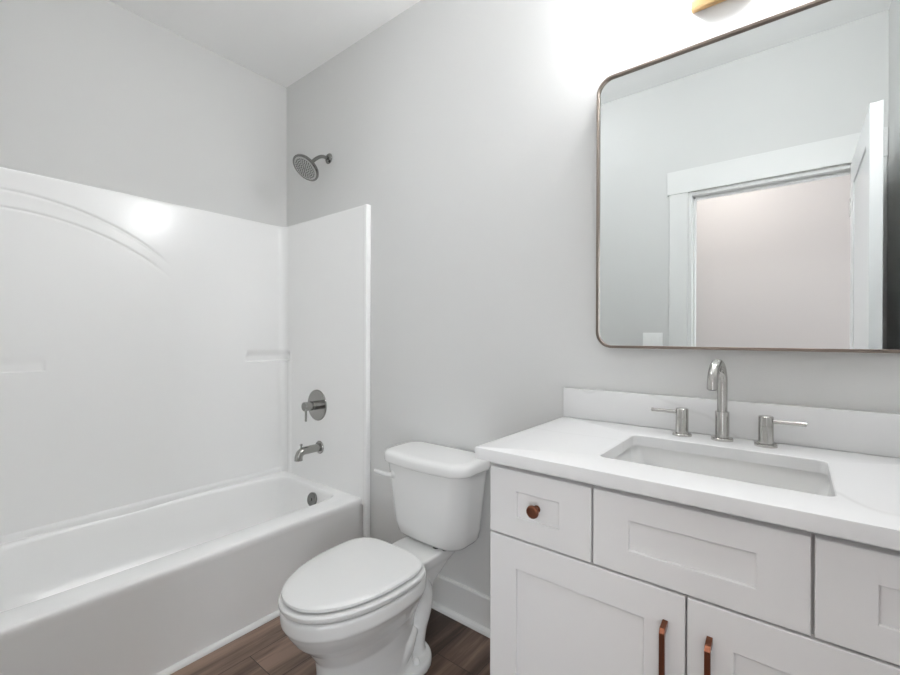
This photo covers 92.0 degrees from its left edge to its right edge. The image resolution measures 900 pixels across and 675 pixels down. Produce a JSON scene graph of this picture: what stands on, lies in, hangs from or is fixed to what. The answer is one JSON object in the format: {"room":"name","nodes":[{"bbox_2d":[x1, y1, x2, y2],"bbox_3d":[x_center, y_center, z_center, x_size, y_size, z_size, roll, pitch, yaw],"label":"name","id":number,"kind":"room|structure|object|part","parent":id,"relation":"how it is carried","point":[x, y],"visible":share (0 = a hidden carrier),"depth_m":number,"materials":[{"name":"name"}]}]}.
{"room":"bathroom","nodes":[
{"label":"bathroom","id":0,"kind":"room"},
{"bbox_2d":[0,0,286,226],"bbox_3d":[-1.527,-0.183,2.155,0.100,2.743,1.698,0,0,39],"label":"wall","id":1,"kind":"structure","parent":0,"point":[95,93],"depth_m":2.08,"materials":[{"name":"white paint"}]},
{"bbox_2d":[108,0,419,87],"bbox_3d":[-0.346,-1.589,1.286,3.020,0.080,1.578,0,0,39],"label":"ceiling","id":2,"kind":"structure","parent":0,"point":[281,41],"depth_m":2.16,"materials":[{"name":"white paint"}]},
{"bbox_2d":[170,608,489,674],"bbox_3d":[-0.822,1.219,0.709,2.820,0.050,2.878,0,0,39],"label":"floor","id":3,"kind":"structure","parent":0,"point":[456,648],"depth_m":1.63,"materials":[{"name":"brown wood"}]},
{"bbox_2d":[0,167,370,674],"bbox_3d":[-1.173,0.257,1.886,0.791,1.865,1.476,0,0,39],"label":"shower","id":4,"kind":"object","parent":3,"relation":"on","point":[160,361],"visible":0.98,"depth_m":2.02,"materials":[{"name":"white plastic"}]},
{"bbox_2d":[0,471,362,674],"bbox_3d":[-1.185,1.004,1.896,0.743,0.372,1.454,0,0,39],"label":"tub","id":5,"kind":"object","parent":4,"relation":"in","point":[145,588],"depth_m":1.75,"materials":[{"name":"white plastic"}]},
{"bbox_2d":[155,610,279,674],"bbox_3d":[-0.896,1.183,1.665,0.017,0.017,1.406,0,0,39],"label":"trim","id":6,"kind":"structure","parent":5,"relation":"attached to","point":[232,637],"depth_m":1.67,"materials":[{"name":"white paint"}]},
{"bbox_2d":[294,441,323,461],"bbox_3d":[-0.778,0.618,2.380,0.072,0.086,0.158,0,0,39],"label":"tub spout","id":7,"kind":"object","parent":4,"relation":"attached to","point":[318,447],"visible":1,"depth_m":2.36,"materials":[{"name":"silver metal"}]},
{"bbox_3d":[-0.747,0.876,2.353,0.072,0.073,0.027,0,0,39],"label":"overflow plate","id":8,"kind":"part","parent":4,"relation":"part of","materials":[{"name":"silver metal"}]},
{"bbox_2d":[301,390,326,421],"bbox_3d":[-0.775,0.381,2.421,0.174,0.174,0.089,0,0,39],"label":"shower valve","id":9,"kind":"object","parent":4,"relation":"attached to","point":[316,405],"visible":1,"depth_m":2.42,"materials":[{"name":"silver metal"}]},
{"bbox_3d":[-0.778,0.381,2.417,0.050,0.050,0.080,0,0,39],"label":"handle","id":10,"kind":"part","parent":9,"relation":"part of","materials":[{"name":"silver metal"}]},
{"bbox_2d":[278,441,489,674],"bbox_3d":[-0.232,0.830,1.560,0.444,0.726,0.783,0,0,39],"label":"toilet","id":11,"kind":"object","parent":3,"relation":"on","point":[363,605],"visible":1,"depth_m":1.49,"materials":[{"name":"white ceramic"}]},
{"bbox_3d":[-0.333,0.801,1.434,0.374,0.022,0.460,0,0,39],"label":"seat","id":12,"kind":"part","parent":11,"relation":"part of","materials":[{"name":"white plastic"}]},
{"bbox_3d":[-0.333,0.774,1.434,0.356,0.023,0.442,0,0,39],"label":"seat lid","id":13,"kind":"part","parent":11,"relation":"part of","materials":[{"name":"white plastic"}]},
{"bbox_3d":[-0.257,1.004,1.530,0.363,0.378,0.693,0,0,39],"label":"bowl","id":14,"kind":"part","parent":11,"relation":"part of","materials":[{"name":"white ceramic"}]},
{"bbox_3d":[-0.277,0.558,1.787,0.088,0.024,0.026,0,0,24],"label":"handle","id":15,"kind":"part","parent":11,"relation":"part of","materials":[{"name":"white plastic"}]},
{"bbox_3d":[-0.065,0.490,1.767,0.444,0.048,0.250,0,0,39],"label":"tank lid","id":16,"kind":"part","parent":11,"relation":"part of","materials":[{"name":"white ceramic"}]},
{"bbox_3d":[-0.063,0.664,1.771,0.416,0.302,0.226,0,0,39],"label":"tank","id":17,"kind":"part","parent":11,"relation":"part of","materials":[{"name":"white ceramic"}]},
{"bbox_2d":[490,463,899,674],"bbox_3d":[0.614,0.755,1.034,0.903,0.883,0.572,0,0,39],"label":"vanity cabinet","id":18,"kind":"object","parent":3,"relation":"on","point":[586,578],"visible":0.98,"depth_m":0.85,"materials":[{"name":"white paint"}]},
{"bbox_3d":[0.198,0.408,1.022,0.031,0.031,0.028,0,0,39],"label":"knob","id":19,"kind":"part","parent":18,"relation":"part of","materials":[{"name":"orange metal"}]},
{"bbox_3d":[0.212,0.410,1.040,0.262,0.165,0.020,0,0,39],"label":"drawer","id":20,"kind":"part","parent":18,"relation":"part of","materials":[{"name":"white paint"}]},
{"bbox_3d":[0.283,0.795,0.984,0.446,0.593,0.020,0,0,39],"label":"door","id":21,"kind":"part","parent":18,"relation":"part of","materials":[{"name":"white paint"}]},
{"bbox_3d":[0.415,0.642,0.846,0.010,0.170,0.031,0,0,39],"label":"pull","id":22,"kind":"part","parent":18,"relation":"part of","materials":[{"name":"orange metal"}]},
{"bbox_2d":[475,417,899,550],"bbox_3d":[0.621,0.298,1.034,0.976,0.030,0.562,0,0,39],"label":"countertop","id":23,"kind":"structure","parent":18,"relation":"on","point":[863,506],"depth_m":0.92,"materials":[{"name":"white stone"}]},
{"bbox_2d":[613,445,831,496],"bbox_3d":[0.609,0.389,1.016,0.468,0.152,0.324,0,0,39],"label":"undermount sink","id":24,"kind":"object","parent":23,"relation":"in","point":[816,483],"visible":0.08,"depth_m":1.11,"materials":[{"name":"white ceramic"}]},
{"bbox_2d":[651,359,806,448],"bbox_3d":[0.720,0.170,1.160,0.360,0.226,0.151,0,0,39],"label":"widespread faucet","id":25,"kind":"object","parent":23,"relation":"on","point":[717,379],"visible":1,"depth_m":1.18,"materials":[{"name":"silver metal"}]},
{"bbox_3d":[0.633,0.216,1.284,0.070,0.011,0.011,0,0,39],"label":"lever","id":26,"kind":"part","parent":25,"relation":"part of","materials":[{"name":"silver metal"}]},
{"bbox_3d":[0.670,0.243,1.255,0.050,0.079,0.050,0,0,39],"label":"handle","id":27,"kind":"part","parent":25,"relation":"part of","materials":[{"name":"silver metal"}]},
{"bbox_3d":[0.712,0.135,1.157,0.025,0.156,0.137,0,0,43],"label":"spout","id":28,"kind":"part","parent":25,"relation":"part of","materials":[{"name":"silver metal"}]},
{"bbox_3d":[0.750,0.243,1.198,0.053,0.079,0.053,0,0,39],"label":"spout","id":29,"kind":"part","parent":25,"relation":"part of","materials":[{"name":"silver metal"}]},
{"bbox_3d":[0.823,0.244,1.132,0.050,0.079,0.050,0,0,39],"label":"handle","id":30,"kind":"part","parent":25,"relation":"part of","materials":[{"name":"silver metal"}]},
{"bbox_3d":[0.860,0.217,1.103,0.070,0.011,0.011,0,0,39],"label":"lever","id":31,"kind":"part","parent":25,"relation":"part of","materials":[{"name":"silver metal"}]},
{"bbox_3d":[0.461,0.411,0.841,0.366,0.165,0.020,0,0,39],"label":"false drawer","id":32,"kind":"part","parent":18,"relation":"part of","materials":[{"name":"white paint"}]},
{"bbox_3d":[0.475,0.642,0.799,0.010,0.170,0.031,0,0,39],"label":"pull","id":33,"kind":"part","parent":18,"relation":"part of","materials":[{"name":"orange metal"}]},
{"bbox_3d":[0.636,0.796,0.701,0.450,0.593,0.020,0,0,39],"label":"door","id":34,"kind":"part","parent":18,"relation":"part of","materials":[{"name":"white paint"}]},
{"bbox_3d":[0.710,0.413,0.641,0.264,0.165,0.020,0,0,39],"label":"drawer","id":35,"kind":"part","parent":18,"relation":"part of","materials":[{"name":"white paint"}]},
{"bbox_2d":[286,0,899,595],"bbox_3d":[0.151,-0.178,1.836,2.920,2.743,0.100,0,0,39],"label":"wall","id":36,"kind":"structure","parent":0,"point":[467,129],"depth_m":1.76,"materials":[{"name":"white paint"}]},
{"bbox_2d":[293,153,331,180],"bbox_3d":[-0.746,-0.941,2.358,0.155,0.177,0.206,0,0,39],"label":"shower","id":37,"kind":"object","parent":36,"relation":"attached to","point":[305,167],"visible":1,"depth_m":2.33,"materials":[{"name":"silver metal"}]},
{"bbox_3d":[-0.714,-0.977,2.391,0.021,0.066,0.114,0,0,42],"label":"arm","id":38,"kind":"part","parent":37,"relation":"part of","materials":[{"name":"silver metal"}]},
{"bbox_2d":[432,574,489,637],"bbox_3d":[0.008,1.122,1.866,1.083,0.142,0.034,0,0,39],"label":"baseboard","id":39,"kind":"structure","parent":36,"relation":"attached to","point":[469,607],"depth_m":1.83,"materials":[{"name":"white paint"}]},
{"bbox_2d":[691,0,725,13],"bbox_3d":[0.771,-1.059,1.219,0.469,0.176,0.085,0,0,39],"label":"vanity light","id":40,"kind":"object","parent":36,"relation":"attached to","point":[696,5],"visible":1,"depth_m":1.28,"materials":[{"name":"gold metal"}]},
{"bbox_2d":[563,387,899,457],"bbox_3d":[0.791,0.231,1.247,0.978,0.103,0.019,0,0,39],"label":"backsplash","id":41,"kind":"structure","parent":36,"relation":"attached to","point":[857,431],"depth_m":1.20,"materials":[{"name":"white stone"}]},
{"bbox_2d":[596,0,899,352],"bbox_3d":[0.808,-0.411,1.221,0.790,0.893,0.037,0,0,39],"label":"wall mirror","id":42,"kind":"object","parent":36,"relation":"attached to","point":[748,176],"visible":1,"depth_m":1.18,"materials":[{"name":"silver metal"}]}
]}

